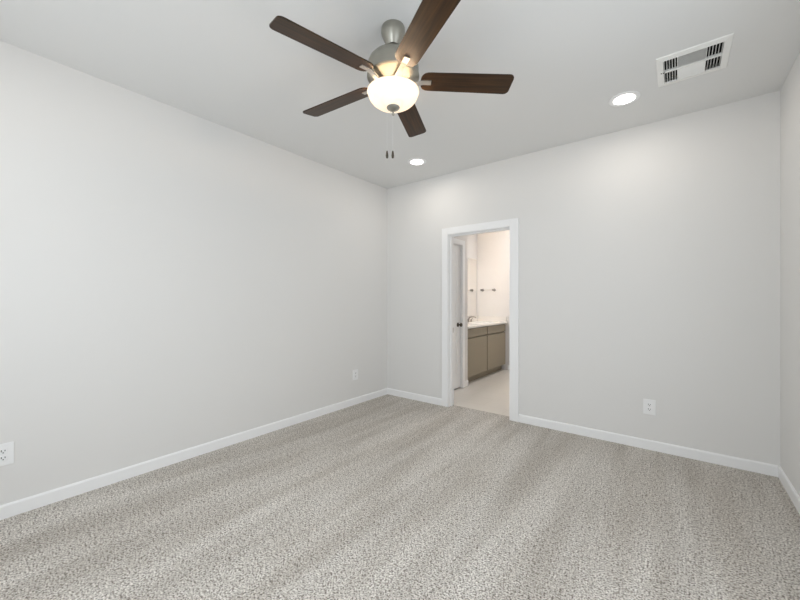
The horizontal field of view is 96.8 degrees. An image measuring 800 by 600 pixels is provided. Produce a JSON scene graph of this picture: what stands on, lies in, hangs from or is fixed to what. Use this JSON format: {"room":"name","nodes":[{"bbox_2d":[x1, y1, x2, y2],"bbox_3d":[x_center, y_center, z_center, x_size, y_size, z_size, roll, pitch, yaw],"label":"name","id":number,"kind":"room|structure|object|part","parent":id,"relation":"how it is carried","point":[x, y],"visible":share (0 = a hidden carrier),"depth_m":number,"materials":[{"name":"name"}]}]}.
{"room":"empty bedroom","nodes":[
{"label":"empty bedroom","id":0,"kind":"room"},
{"bbox_2d":[0,41,386,504],"bbox_3d":[-1.545,-0.115,3.080,0.120,2.740,4.560,0,0,38],"label":"wall","id":1,"kind":"structure","parent":0,"point":[172,279],"depth_m":2.64,"materials":[{"name":"white paint"}]},
{"bbox_2d":[0,442,13,465],"bbox_3d":[-2.277,0.888,2.037,0.008,0.126,0.086,0,0,38],"label":"wall outlet","id":2,"kind":"object","parent":1,"relation":"attached to","point":[6,449],"visible":1,"depth_m":2.05,"materials":[{"name":"white plastic"}]},
{"bbox_2d":[0,448,6,454],"bbox_3d":[-2.275,0.869,2.035,0.003,0.028,0.033,0,0,38],"label":"receptacle","id":3,"kind":"object","parent":2,"relation":"attached to","point":[3,451],"depth_m":2.04,"materials":[{"name":"white plastic"}]},
{"bbox_2d":[0,455,6,460],"bbox_3d":[-2.275,0.907,2.035,0.003,0.028,0.033,0,0,38],"label":"receptacle","id":4,"kind":"object","parent":2,"relation":"attached to","point":[2,457],"depth_m":2.04,"materials":[{"name":"white plastic"}]},
{"bbox_2d":[0,388,387,519],"bbox_3d":[-1.493,1.215,3.039,0.013,0.080,4.320,0,0,38],"label":"baseboard","id":5,"kind":"structure","parent":1,"relation":"attached to","point":[39,500],"depth_m":2.63,"materials":[{"name":"white wood"}]},
{"bbox_2d":[353,369,357,379],"bbox_3d":[-0.536,0.898,4.271,0.008,0.126,0.086,0,0,38],"label":"wall outlet","id":6,"kind":"object","parent":1,"relation":"attached to","point":[355,372],"visible":1,"depth_m":4.27,"materials":[{"name":"white plastic"}]},
{"bbox_2d":[0,369,799,599],"bbox_3d":[0.734,1.305,2.953,3.872,0.100,7.160,0,0,38],"label":"floor","id":7,"kind":"structure","parent":0,"point":[385,497],"depth_m":2.00,"materials":[{"name":"carpet"}]},
{"bbox_2d":[468,324,504,381],"bbox_3d":[1.229,0.841,5.989,0.564,0.837,1.509,0,0,38],"label":"vanity cabinet","id":8,"kind":"object","parent":7,"relation":"on","point":[486,345],"visible":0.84,"depth_m":5.75,"materials":[{"name":"beige paint"}]},
{"bbox_3d":[1.190,0.495,5.508,0.034,0.123,0.679,0,0,38],"label":"drawer","id":9,"kind":"part","parent":8,"relation":"part of","materials":[{"name":"beige paint"}]},
{"bbox_3d":[1.190,0.863,5.508,0.034,0.572,0.679,0,0,38],"label":"door","id":10,"kind":"part","parent":8,"relation":"part of","materials":[{"name":"beige paint"}]},
{"bbox_2d":[468,316,506,328],"bbox_3d":[1.238,0.362,5.982,0.590,0.120,1.514,0,0,38],"label":"countertop","id":11,"kind":"structure","parent":8,"relation":"on","point":[479,321],"depth_m":6.42,"materials":[{"name":"white stone"}]},
{"bbox_3d":[1.649,0.495,6.098,0.034,0.123,0.760,0,0,38],"label":"drawer","id":12,"kind":"part","parent":8,"relation":"part of","materials":[{"name":"beige paint"}]},
{"bbox_3d":[1.649,0.863,6.098,0.034,0.572,0.760,0,0,38],"label":"door","id":13,"kind":"part","parent":8,"relation":"part of","materials":[{"name":"beige paint"}]},
{"bbox_2d":[0,0,799,188],"bbox_3d":[-0.065,-1.545,1.927,3.872,0.120,4.560,0,0,38],"label":"ceiling","id":14,"kind":"structure","parent":0,"point":[221,62],"depth_m":2.20,"materials":[{"name":"white paint"}]},
{"bbox_2d":[269,0,513,157],"bbox_3d":[-0.074,-1.137,1.947,1.244,0.694,1.270,0,0,38],"label":"ceiling fan","id":15,"kind":"object","parent":14,"relation":"hanging from","point":[392,69],"visible":1,"depth_m":1.84,"materials":[{"name":"brown wood"}]},
{"bbox_3d":[-0.350,-1.197,1.682,0.506,0.006,0.132,0,12,-39],"label":"blade","id":16,"kind":"part","parent":15,"relation":"part of","materials":[{"name":"brown wood"}]},
{"bbox_3d":[-0.376,-1.197,2.155,0.506,0.006,0.132,0,12,33],"label":"blade","id":17,"kind":"part","parent":15,"relation":"part of","materials":[{"name":"brown wood"}]},
{"bbox_3d":[-0.037,-1.093,1.937,0.284,0.085,0.284,0,0,38],"label":"lamp shade","id":18,"kind":"part","parent":15,"relation":"part of","materials":[{"name":"white glass"}]},
{"bbox_3d":[0.066,-1.197,2.327,0.132,0.006,0.506,-12,-3,14],"label":"blade","id":19,"kind":"part","parent":15,"relation":"part of","materials":[{"name":"brown wood"}]},
{"bbox_3d":[0.108,-1.197,1.561,0.132,0.006,0.506,13,-5,-21],"label":"blade","id":20,"kind":"part","parent":15,"relation":"part of","materials":[{"name":"brown wood"}]},
{"bbox_3d":[0.365,-1.197,1.960,0.506,0.006,0.132,0,-12,-3],"label":"blade","id":21,"kind":"part","parent":15,"relation":"part of","materials":[{"name":"brown wood"}]},
{"bbox_2d":[408,158,425,165],"bbox_3d":[0.182,-1.478,3.813,0.200,0.013,0.200,0,0,38],"label":"recessed light","id":22,"kind":"object","parent":14,"relation":"in","point":[415,161],"visible":1,"depth_m":3.79,"materials":[{"name":"white plastic"}]},
{"bbox_2d":[609,91,640,106],"bbox_3d":[1.656,-1.478,2.621,0.200,0.013,0.200,0,0,38],"label":"recessed light","id":23,"kind":"object","parent":14,"relation":"in","point":[625,98],"visible":1,"depth_m":2.61,"materials":[{"name":"white plastic"}]},
{"bbox_2d":[656,33,733,86],"bbox_3d":[1.828,-1.538,2.224,0.353,0.133,0.366,0,0,38],"label":"ceiling vent","id":24,"kind":"object","parent":14,"relation":"in","point":[693,61],"visible":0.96,"depth_m":2.22,"materials":[{"name":"white metal"}]},
{"bbox_2d":[454,235,467,380],"bbox_3d":[0.469,-0.115,5.010,0.578,2.740,0.960,0,0,38],"label":"wall","id":25,"kind":"structure","parent":0,"point":[464,238],"depth_m":5.18,"materials":[{"name":"white paint"}]},
{"bbox_2d":[454,245,462,388],"bbox_3d":[0.684,0.234,4.823,0.094,2.013,0.613,0,0,38],"label":"door","id":26,"kind":"structure","parent":25,"relation":"in","point":[457,324],"depth_m":4.99,"materials":[{"name":"white wood"}]},
{"bbox_2d":[454,238,464,387],"bbox_3d":[0.651,0.203,4.849,0.126,2.105,0.770,0,0,38],"label":"trim","id":27,"kind":"structure","parent":25,"relation":"attached to","point":[461,243],"depth_m":5.08,"materials":[{"name":"white wood"}]},
{"bbox_2d":[468,234,476,316],"bbox_3d":[0.661,-0.115,5.824,0.120,2.740,2.480,0,0,38],"label":"wall","id":28,"kind":"structure","parent":0,"point":[472,239],"depth_m":6.61,"materials":[{"name":"white paint"}]},
{"bbox_2d":[468,258,476,315],"bbox_3d":[1.013,-0.236,6.171,0.006,1.057,1.430,0,0,38],"label":"wall mirror","id":29,"kind":"object","parent":28,"relation":"attached to","point":[472,263],"visible":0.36,"depth_m":6.59,"materials":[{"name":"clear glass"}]},
{"bbox_2d":[477,230,508,369],"bbox_3d":[2.394,-0.115,6.121,2.488,2.740,0.120,0,0,38],"label":"wall","id":30,"kind":"structure","parent":0,"point":[492,247],"depth_m":6.55,"materials":[{"name":"white paint"}]},
{"bbox_2d":[387,91,779,465],"bbox_3d":[1.299,-0.115,3.678,3.632,2.740,0.120,0,0,38],"label":"wall","id":31,"kind":"structure","parent":0,"point":[649,254],"depth_m":3.03,"materials":[{"name":"white paint"}]},
{"bbox_2d":[387,388,441,405],"bbox_3d":[0.169,1.215,4.475,0.843,0.080,0.013,0,0,38],"label":"baseboard","id":32,"kind":"structure","parent":31,"relation":"attached to","point":[428,399],"depth_m":4.45,"materials":[{"name":"white wood"}]},
{"bbox_2d":[442,218,518,421],"bbox_3d":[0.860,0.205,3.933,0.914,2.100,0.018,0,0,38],"label":"trim","id":33,"kind":"structure","parent":31,"relation":"attached to","point":[513,224],"depth_m":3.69,"materials":[{"name":"white wood"}]},
{"bbox_2d":[518,414,777,476],"bbox_3d":[1.951,1.215,3.086,1.849,0.080,0.013,0,0,38],"label":"baseboard","id":34,"kind":"structure","parent":31,"relation":"attached to","point":[710,457],"depth_m":2.93,"materials":[{"name":"white wood"}]},
{"bbox_2d":[643,399,655,414],"bbox_3d":[2.093,0.898,2.979,0.086,0.126,0.008,0,0,38],"label":"wall outlet","id":35,"kind":"object","parent":31,"relation":"attached to","point":[649,406],"visible":1,"depth_m":2.98,"materials":[{"name":"white plastic"}]},
{"bbox_2d":[780,52,799,495],"bbox_3d":[1.415,-0.115,0.774,0.120,2.740,4.560,0,0,38],"label":"wall","id":36,"kind":"structure","parent":0,"point":[790,90],"depth_m":2.29,"materials":[{"name":"white paint"}]},
{"bbox_2d":[778,466,799,514],"bbox_3d":[1.362,1.215,0.815,0.013,0.080,4.320,0,0,38],"label":"baseboard","id":37,"kind":"structure","parent":36,"relation":"attached to","point":[795,498],"depth_m":2.26,"materials":[{"name":"white wood"}]}
]}

